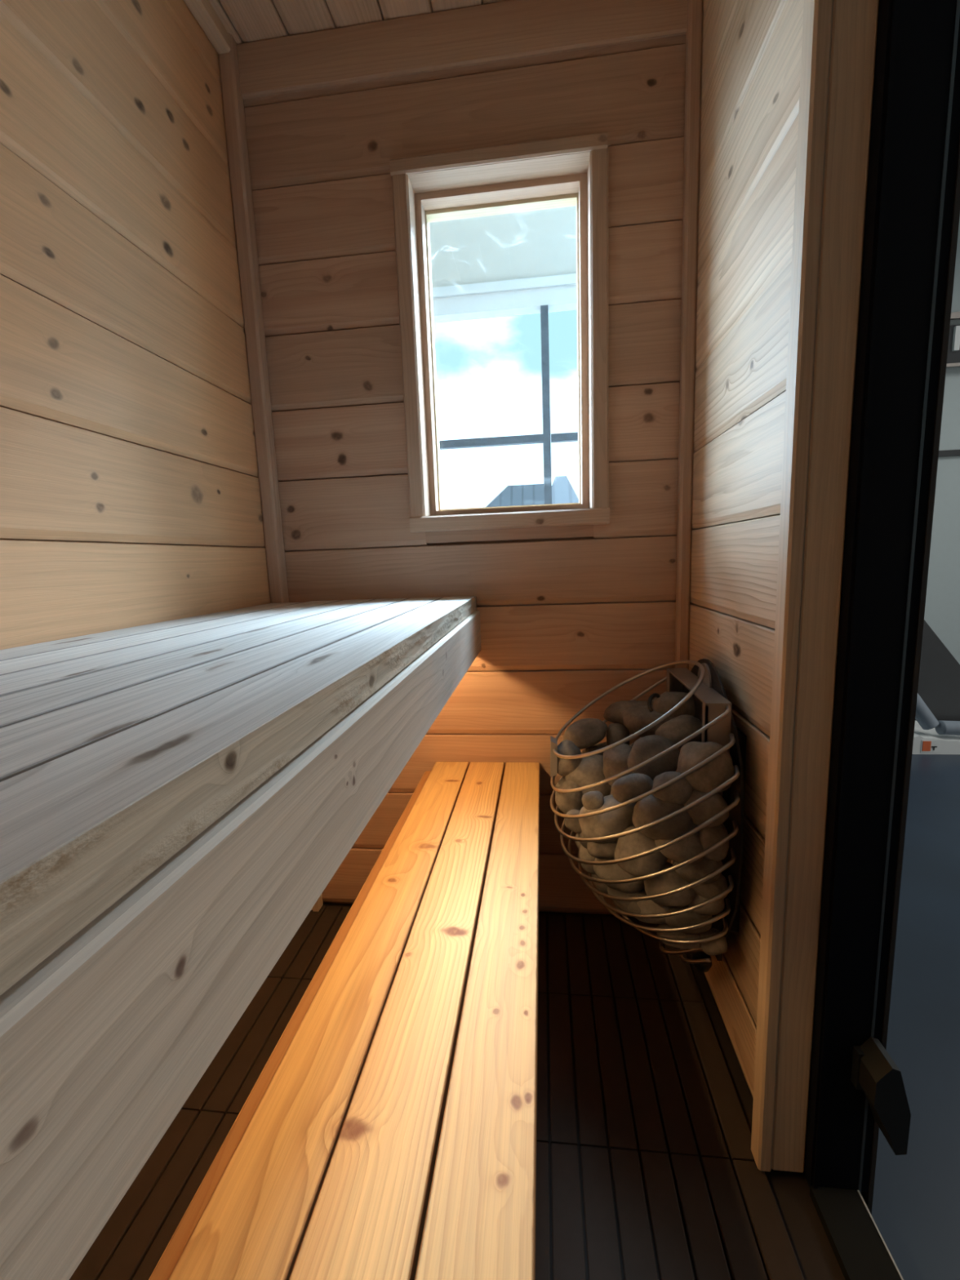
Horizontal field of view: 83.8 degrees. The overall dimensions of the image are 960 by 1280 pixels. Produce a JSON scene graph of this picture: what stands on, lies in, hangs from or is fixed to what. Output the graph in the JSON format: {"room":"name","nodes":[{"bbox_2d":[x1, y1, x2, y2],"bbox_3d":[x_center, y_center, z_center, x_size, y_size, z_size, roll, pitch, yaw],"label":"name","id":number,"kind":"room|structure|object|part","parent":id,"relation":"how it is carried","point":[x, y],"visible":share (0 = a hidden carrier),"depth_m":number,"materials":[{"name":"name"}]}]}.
{"room":"spa","nodes":[
{"label":"spa","id":0,"kind":"room"},
{"bbox_2d":[0,0,271,649],"bbox_3d":[-0.682,-0.184,0.454,0.079,2.231,2.112,-1,9,7],"label":"wall","id":1,"kind":"structure","parent":0,"point":[130,493],"depth_m":0.88,"materials":[{"name":"brown wood"}]},
{"bbox_2d":[183,0,231,53],"bbox_3d":[-0.669,-1.159,0.247,0.033,0.038,1.877,-1,9,7],"label":"trim","id":2,"kind":"structure","parent":1,"relation":"attached to","point":[203,12],"depth_m":1.11,"materials":[{"name":"brown wood"}]},
{"bbox_2d":[208,0,509,44],"bbox_3d":[-0.150,-1.233,0.220,1.231,0.079,2.123,-1,9,7],"label":"ceiling","id":3,"kind":"structure","parent":0,"point":[246,20],"depth_m":1.13,"materials":[{"name":"brown wood"}]},
{"bbox_2d":[69,902,844,1279],"bbox_3d":[-0.076,0.934,0.551,1.215,0.106,2.123,-1,9,7],"label":"floor","id":4,"kind":"structure","parent":0,"point":[131,1243],"depth_m":0.89,"materials":[{"name":"brown wood"}]},
{"bbox_2d":[0,595,481,1279],"bbox_3d":[-0.357,0.466,0.485,0.529,0.858,1.909,-1,9,7],"label":"bench","id":5,"kind":"object","parent":4,"relation":"on","point":[178,797],"visible":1,"depth_m":0.26,"materials":[{"name":"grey wood"}]},
{"bbox_3d":[-0.467,0.385,1.441,0.016,0.738,0.030,-1,9,7],"label":"leg","id":6,"kind":"part","parent":5,"relation":"part of","materials":[{"name":"brown wood"}]},
{"bbox_2d":[148,761,540,1279],"bbox_3d":[-0.092,0.675,0.486,0.291,0.427,1.908,-1,9,7],"label":"bench","id":7,"kind":"object","parent":4,"relation":"on","point":[388,1131],"visible":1,"depth_m":0.54,"materials":[{"name":"brown wood"}]},
{"bbox_2d":[243,33,692,915],"bbox_3d":[0.003,-0.347,1.356,1.231,2.231,0.129,-1,9,7],"label":"wall","id":8,"kind":"structure","parent":0,"point":[569,615],"depth_m":1.27,"materials":[{"name":"brown wood"}]},
{"bbox_2d":[217,32,312,911],"bbox_3d":[-0.520,-0.289,1.341,0.036,2.096,0.037,-1,9,7],"label":"trim","id":9,"kind":"structure","parent":8,"relation":"attached to","point":[232,99],"depth_m":1.26,"materials":[{"name":"brown wood"}]},
{"bbox_2d":[236,0,687,99],"bbox_3d":[-0.059,-1.284,1.144,0.965,0.104,0.013,-1,9,7],"label":"trim","id":10,"kind":"structure","parent":8,"relation":"attached to","point":[511,29],"depth_m":1.14,"materials":[{"name":"brown wood"}]},
{"bbox_2d":[389,131,609,533],"bbox_3d":[0.059,-0.675,1.281,0.472,0.806,0.154,-1,9,7],"label":"window","id":11,"kind":"structure","parent":8,"relation":"in","point":[571,171],"depth_m":1.24,"materials":[{"name":"brown wood"}]},
{"bbox_3d":[-0.164,-0.665,1.248,0.037,0.740,0.022,-1,9,7],"label":"casing","id":12,"kind":"part","parent":11,"relation":"part of","materials":[{"name":"brown wood"}]},
{"bbox_3d":[0.036,-1.050,1.163,0.469,0.030,0.026,-1,9,7],"label":"head casing","id":13,"kind":"part","parent":11,"relation":"part of","materials":[{"name":"brown wood"}]},
{"bbox_3d":[0.063,-0.688,1.335,0.397,0.733,0.032,-1,9,7],"label":"sash","id":14,"kind":"part","parent":11,"relation":"part of","materials":[{"name":"clear glass"}]},
{"bbox_3d":[0.267,-0.674,1.197,0.038,0.740,0.022,-1,9,7],"label":"casing","id":15,"kind":"part","parent":11,"relation":"part of","materials":[{"name":"brown wood"}]},
{"bbox_2d":[671,0,703,863],"bbox_3d":[0.470,-0.309,1.227,0.028,2.096,0.029,-1,9,7],"label":"trim","id":16,"kind":"structure","parent":8,"relation":"attached to","point":[694,39],"depth_m":1.16,"materials":[{"name":"brown wood"}]},
{"bbox_2d":[429,205,576,287],"bbox_3d":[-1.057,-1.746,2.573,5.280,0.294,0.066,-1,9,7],"label":"ceiling","id":17,"kind":"structure","parent":0,"point":[540,242],"depth_m":2.40,"materials":[{"name":"white paint"}]},
{"bbox_2d":[432,273,577,323],"bbox_3d":[-1.049,-1.544,2.600,5.280,0.115,0.099,-1,9,7],"label":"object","id":18,"kind":"structure","parent":17,"relation":"attached to","point":[524,296],"depth_m":2.43,"materials":[{"name":"white"}]},
{"bbox_2d":[688,0,804,1098],"bbox_3d":[0.521,-0.315,1.018,0.123,2.231,0.686,-1,9,7],"label":"wall","id":19,"kind":"structure","parent":0,"point":[752,49],"depth_m":0.91,"materials":[{"name":"brown wood"}]},
{"bbox_2d":[550,658,746,972],"bbox_3d":[0.312,0.336,1.092,0.335,0.599,0.456,-1,9,7],"label":"heater","id":20,"kind":"object","parent":19,"relation":"attached to","point":[713,708],"depth_m":0.92,"materials":[{"name":"dark steel"},{"name":"brushed steel"},{"name":"grey stone"}]},
{"bbox_3d":[0.185,0.320,1.090,0.063,0.081,0.063,-1,9,7],"label":"heater stone","id":21,"kind":"part","parent":20,"relation":"part of","materials":[{"name":"grey stone"}]},
{"bbox_3d":[0.191,0.354,1.048,0.052,0.042,0.040,-1,9,7],"label":"heater stone","id":22,"kind":"part","parent":20,"relation":"part of","materials":[{"name":"grey stone"}]},
{"bbox_3d":[0.240,0.421,1.117,0.083,0.076,0.070,-1,9,7],"label":"heater stone","id":23,"kind":"part","parent":20,"relation":"part of","materials":[{"name":"grey stone"}]},
{"bbox_3d":[0.231,0.383,1.046,0.077,0.066,0.072,-1,9,7],"label":"heater stone","id":24,"kind":"part","parent":20,"relation":"part of","materials":[{"name":"grey stone"}]},
{"bbox_3d":[0.228,0.203,1.161,0.098,0.071,0.064,-1,9,7],"label":"heater stone","id":25,"kind":"part","parent":20,"relation":"part of","materials":[{"name":"grey stone"}]},
{"bbox_3d":[0.217,0.419,1.038,0.048,0.060,0.049,-1,9,7],"label":"heater stone","id":26,"kind":"part","parent":20,"relation":"part of","materials":[{"name":"grey stone"}]},
{"bbox_3d":[0.209,0.298,0.990,0.040,0.037,0.032,-1,9,7],"label":"heater stone","id":27,"kind":"part","parent":20,"relation":"part of","materials":[{"name":"grey stone"}]},
{"bbox_3d":[0.251,0.251,1.169,0.047,0.041,0.038,-1,9,7],"label":"heater stone","id":28,"kind":"part","parent":20,"relation":"part of","materials":[{"name":"grey stone"}]},
{"bbox_3d":[0.272,0.251,1.203,0.100,0.052,0.055,-1,9,7],"label":"heater stone","id":29,"kind":"part","parent":20,"relation":"part of","materials":[{"name":"grey stone"}]},
{"bbox_3d":[0.239,0.461,1.031,0.047,0.046,0.041,-1,9,7],"label":"heater stone","id":30,"kind":"part","parent":20,"relation":"part of","materials":[{"name":"grey stone"}]},
{"bbox_3d":[0.229,0.379,0.984,0.062,0.048,0.047,-1,9,7],"label":"heater stone","id":31,"kind":"part","parent":20,"relation":"part of","materials":[{"name":"grey stone"}]},
{"bbox_3d":[0.247,0.331,0.992,0.127,0.092,0.082,-1,9,7],"label":"heater stone","id":32,"kind":"part","parent":20,"relation":"part of","materials":[{"name":"grey stone"}]},
{"bbox_3d":[0.302,0.216,1.170,0.050,0.069,0.048,-1,9,7],"label":"heater stone","id":33,"kind":"part","parent":20,"relation":"part of","materials":[{"name":"grey stone"}]},
{"bbox_3d":[0.261,0.428,0.995,0.096,0.073,0.068,2,10,26],"label":"heater stone","id":34,"kind":"part","parent":20,"relation":"part of","materials":[{"name":"grey stone"}]},
{"bbox_3d":[0.280,0.478,0.997,0.083,0.054,0.057,-1,9,7],"label":"heater stone","id":35,"kind":"part","parent":20,"relation":"part of","materials":[{"name":"grey stone"}]},
{"bbox_3d":[0.333,0.161,1.181,0.118,0.056,0.061,-1,9,7],"label":"heater stone","id":36,"kind":"part","parent":20,"relation":"part of","materials":[{"name":"grey stone"}]},
{"bbox_3d":[0.271,0.262,0.946,0.076,0.054,0.047,-1,9,7],"label":"heater stone","id":37,"kind":"part","parent":20,"relation":"part of","materials":[{"name":"grey stone"}]},
{"bbox_3d":[0.294,0.491,0.974,0.054,0.039,0.041,-1,9,7],"label":"heater stone","id":38,"kind":"part","parent":20,"relation":"part of","materials":[{"name":"grey stone"}]},
{"bbox_3d":[0.284,0.374,0.943,0.092,0.082,0.078,-1,9,7],"label":"heater stone","id":39,"kind":"part","parent":20,"relation":"part of","materials":[{"name":"grey stone"}]},
{"bbox_3d":[0.370,0.178,1.136,0.133,0.072,0.080,-1,9,7],"label":"heater stone","id":40,"kind":"part","parent":20,"relation":"part of","materials":[{"name":"grey stone"}]},
{"bbox_3d":[0.320,0.487,0.968,0.090,0.051,0.051,-1,9,7],"label":"heater stone","id":41,"kind":"part","parent":20,"relation":"part of","materials":[{"name":"grey stone"}]},
{"bbox_3d":[0.312,0.303,0.912,0.100,0.086,0.073,-1,9,7],"label":"heater stone","id":42,"kind":"part","parent":20,"relation":"part of","materials":[{"name":"grey stone"}]},
{"bbox_3d":[0.330,0.428,0.938,0.084,0.076,0.072,-1,9,7],"label":"heater stone","id":43,"kind":"part","parent":20,"relation":"part of","materials":[{"name":"grey stone"}]},
{"bbox_3d":[0.325,0.250,0.907,0.067,0.056,0.053,-1,9,7],"label":"heater stone","id":44,"kind":"part","parent":20,"relation":"part of","materials":[{"name":"grey stone"}]},
{"bbox_3d":[0.420,0.141,1.125,0.113,0.062,0.072,-1,9,7],"label":"heater stone","id":45,"kind":"part","parent":20,"relation":"part of","materials":[{"name":"grey stone"}]},
{"bbox_3d":[0.382,0.174,1.017,0.093,0.068,0.068,-1,9,7],"label":"heater stone","id":46,"kind":"part","parent":20,"relation":"part of","materials":[{"name":"grey stone"}]},
{"bbox_3d":[0.357,0.527,0.959,0.078,0.043,0.049,-1,9,7],"label":"heater stone","id":47,"kind":"part","parent":20,"relation":"part of","materials":[{"name":"grey stone"}]},
{"bbox_3d":[0.337,0.339,0.903,0.081,0.072,0.063,-1,9,7],"label":"heater stone","id":48,"kind":"part","parent":20,"relation":"part of","materials":[{"name":"grey stone"}]},
{"bbox_3d":[0.365,0.487,0.941,0.080,0.049,0.050,-1,9,7],"label":"heater stone","id":49,"kind":"part","parent":20,"relation":"part of","materials":[{"name":"grey stone"}]},
{"bbox_3d":[0.369,0.385,0.907,0.080,0.059,0.051,-1,9,7],"label":"heater stone","id":50,"kind":"part","parent":20,"relation":"part of","materials":[{"name":"grey stone"}]},
{"bbox_3d":[0.379,0.214,0.902,0.089,0.090,0.074,-1,9,7],"label":"heater stone","id":51,"kind":"part","parent":20,"relation":"part of","materials":[{"name":"grey stone"}]},
{"bbox_3d":[0.388,0.447,0.927,0.063,0.053,0.051,-1,9,7],"label":"heater stone","id":52,"kind":"part","parent":20,"relation":"part of","materials":[{"name":"grey stone"}]},
{"bbox_3d":[0.372,0.277,0.885,0.072,0.060,0.054,-1,9,7],"label":"heater stone","id":53,"kind":"part","parent":20,"relation":"part of","materials":[{"name":"grey stone"}]},
{"bbox_3d":[0.386,0.415,0.918,0.071,0.053,0.054,-1,9,7],"label":"heater stone","id":54,"kind":"part","parent":20,"relation":"part of","materials":[{"name":"grey stone"}]},
{"bbox_3d":[0.450,0.329,1.075,0.004,0.590,0.414,-1,9,7],"label":"wall plate","id":55,"kind":"part","parent":20,"relation":"part of","materials":[{"name":"metal"}]},
{"bbox_3d":[0.406,0.528,0.935,0.046,0.042,0.040,-1,9,7],"label":"heater stone","id":56,"kind":"part","parent":20,"relation":"part of","materials":[{"name":"grey stone"}]},
{"bbox_3d":[0.387,0.332,0.892,0.051,0.064,0.051,-1,9,7],"label":"heater stone","id":57,"kind":"part","parent":20,"relation":"part of","materials":[{"name":"grey stone"}]},
{"bbox_3d":[0.299,0.308,1.075,0.078,0.068,0.079,-1,9,7],"label":"heater stone","id":58,"kind":"object","parent":20,"relation":"in","visible":0},
{"bbox_2d":[603,743,631,786],"bbox_3d":[0.281,0.251,1.050,0.076,0.096,0.071,-1,9,7],"label":"stone","id":59,"kind":"object","parent":58,"relation":"on","point":[615,759],"visible":0.37,"depth_m":1.03,"materials":[{"name":"grey stone"}]},
{"bbox_3d":[0.235,0.344,1.141,0.091,0.081,0.082,-1,9,7],"label":"heater stone","id":60,"kind":"object","parent":20,"relation":"in","visible":0},
{"bbox_2d":[557,739,611,796],"bbox_3d":[0.216,0.266,1.101,0.133,0.119,0.079,-1,9,7],"label":"stone","id":61,"kind":"object","parent":60,"relation":"on","point":[589,771],"depth_m":1.08,"materials":[{"name":"grey stone"}]},
{"bbox_3d":[0.180,0.244,1.105,0.061,0.074,0.055,-1,9,7],"label":"heater stone","id":62,"kind":"part","parent":61,"relation":"part of","materials":[{"name":"grey stone"}]},
{"bbox_3d":[0.326,0.459,1.035,0.074,0.073,0.076,-1,9,7],"label":"heater stone","id":63,"kind":"object","parent":20,"relation":"in","visible":0},
{"bbox_3d":[0.297,0.399,1.017,0.082,0.072,0.069,-1,9,7],"label":"heater stone","id":64,"kind":"object","parent":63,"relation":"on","visible":0},
{"bbox_3d":[0.320,0.328,0.995,0.083,0.087,0.083,-1,9,7],"label":"heater stone","id":65,"kind":"object","parent":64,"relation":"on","visible":0},
{"bbox_2d":[627,734,679,780],"bbox_3d":[0.322,0.224,0.994,0.095,0.093,0.073,-1,9,7],"label":"stone","id":66,"kind":"object","parent":65,"relation":"on","point":[645,748],"visible":0.64,"depth_m":0.97,"materials":[{"name":"grey stone"}]},
{"bbox_2d":[871,754,959,1279],"bbox_3d":[3.020,0.953,-0.135,5.096,0.046,8.580,-1,9,7],"label":"floor","id":67,"kind":"structure","parent":0,"point":[916,1206],"depth_m":1.11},
{"bbox_2d":[911,720,959,755],"bbox_3d":[2.490,0.472,2.681,0.858,0.094,0.334,-1,9,7],"label":"box","id":68,"kind":"object","parent":67,"relation":"on","point":[925,741],"visible":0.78,"depth_m":2.56,"materials":[{"name":"white cardboard"}]},
{"bbox_2d":[921,741,931,751],"bbox_3d":[2.136,0.508,2.558,0.036,0.049,0.002,-1,9,7],"label":"print","id":69,"kind":"object","parent":68,"relation":"attached to","point":[926,745],"depth_m":2.56},
{"bbox_2d":[915,693,938,729],"bbox_3d":[2.084,0.266,2.603,0.260,0.340,0.071,1,9,18],"label":"roll","id":70,"kind":"object","parent":68,"relation":"on","point":[924,717],"visible":0.46,"depth_m":2.57,"materials":[{"name":"white paper"}]},
{"bbox_2d":[934,720,959,735],"bbox_3d":[2.558,0.427,2.540,0.689,0.092,0.068,-1,9,7],"label":"roll","id":71,"kind":"object","parent":68,"relation":"on","point":[944,727],"visible":0.89,"depth_m":2.55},
{"bbox_2d":[915,619,959,720],"bbox_3d":[2.472,0.033,2.885,0.713,0.904,0.119,-1,9,7],"label":"cover","id":72,"kind":"object","parent":67,"relation":"on","point":[939,681],"visible":0.27,"depth_m":2.85,"materials":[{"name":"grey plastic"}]},
{"bbox_2d":[924,216,959,664],"bbox_3d":[4.441,-1.258,3.658,3.089,3.168,0.132,-1,9,7],"label":"wall","id":73,"kind":"structure","parent":0,"point":[942,606],"depth_m":3.80,"materials":[{"name":"white paint"}]},
{"bbox_2d":[938,449,959,457],"bbox_3d":[4.095,-1.311,3.608,2.178,0.040,0.025,-1,9,7],"label":"wall bar","id":74,"kind":"object","parent":73,"relation":"attached to","point":[947,452],"visible":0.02,"depth_m":3.70,"materials":[{"name":"grey plastic"}]},
{"bbox_2d":[946,311,959,367],"bbox_3d":[4.064,-2.017,3.471,2.178,0.343,0.084,-1,9,7],"label":"wall rail","id":75,"kind":"object","parent":73,"relation":"attached to","point":[953,348],"visible":0.39,"depth_m":3.56,"materials":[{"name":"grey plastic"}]},
{"bbox_3d":[0.401,-0.155,-0.004,0.126,2.231,1.452,-1,9,7],"label":"wall","id":76,"kind":"structure","parent":0,"visible":0},
{"bbox_2d":[751,0,959,1279],"bbox_3d":[0.456,-0.227,0.542,0.162,2.257,1.661,-1,9,7],"label":"door frame","id":77,"kind":"structure","parent":76,"relation":"in","point":[876,220],"depth_m":0.67,"materials":[{"name":"brown wood"}]},
{"bbox_3d":[0.403,-0.175,0.687,0.020,2.002,0.033,-1,9,7],"label":"post casing","id":78,"kind":"part","parent":77,"relation":"part of","materials":[{"name":"brown wood"}]},
{"bbox_3d":[0.494,-0.176,0.682,0.067,2.006,0.078,-1,9,7],"label":"frame","id":79,"kind":"part","parent":77,"relation":"part of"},
{"bbox_3d":[0.537,-0.177,0.679,0.012,2.006,0.073,-1,9,7],"label":"frame","id":80,"kind":"part","parent":77,"relation":"part of","materials":[{"name":"black metal"}]},
{"label":"outside","id":81,"kind":"structure","parent":0,"visible":0},
{"bbox_3d":[-6.955,-6.856,54.268,132.000,0.119,104.151,-1,9,7],"label":"ground","id":82,"kind":"structure","parent":81,"visible":0},
{"bbox_2d":[439,305,577,504],"bbox_3d":[-0.780,-0.415,2.722,3.102,2.171,0.040,-1,9,7],"label":"railing","id":83,"kind":"object","parent":82,"relation":"on","point":[546,438],"visible":0.36,"depth_m":2.50,"materials":[{"name":"grey metal"}]},
{"bbox_3d":[-0.799,-0.925,2.645,3.102,0.035,0.034,-1,9,7],"label":"rail","id":84,"kind":"part","parent":83,"relation":"part of","materials":[{"name":"grey metal"}]},
{"bbox_3d":[0.335,-0.437,2.589,0.041,2.171,0.040,-1,9,7],"label":"post","id":85,"kind":"part","parent":83,"relation":"part of","materials":[{"name":"grey metal"}]},
{"bbox_2d":[486,484,544,506],"bbox_3d":[2.609,-5.774,28.380,8.184,4.792,4.488,-1,9,7],"label":"house","id":86,"kind":"structure","parent":82,"relation":"on","point":[531,494],"depth_m":27.71,"materials":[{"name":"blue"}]},
{"bbox_2d":[551,475,578,503],"bbox_3d":[2.871,-3.817,18.838,2.099,3.775,4.488,-1,9,7],"label":"house","id":87,"kind":"structure","parent":82,"relation":"on","point":[562,492],"depth_m":18.02,"materials":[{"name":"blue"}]}
]}

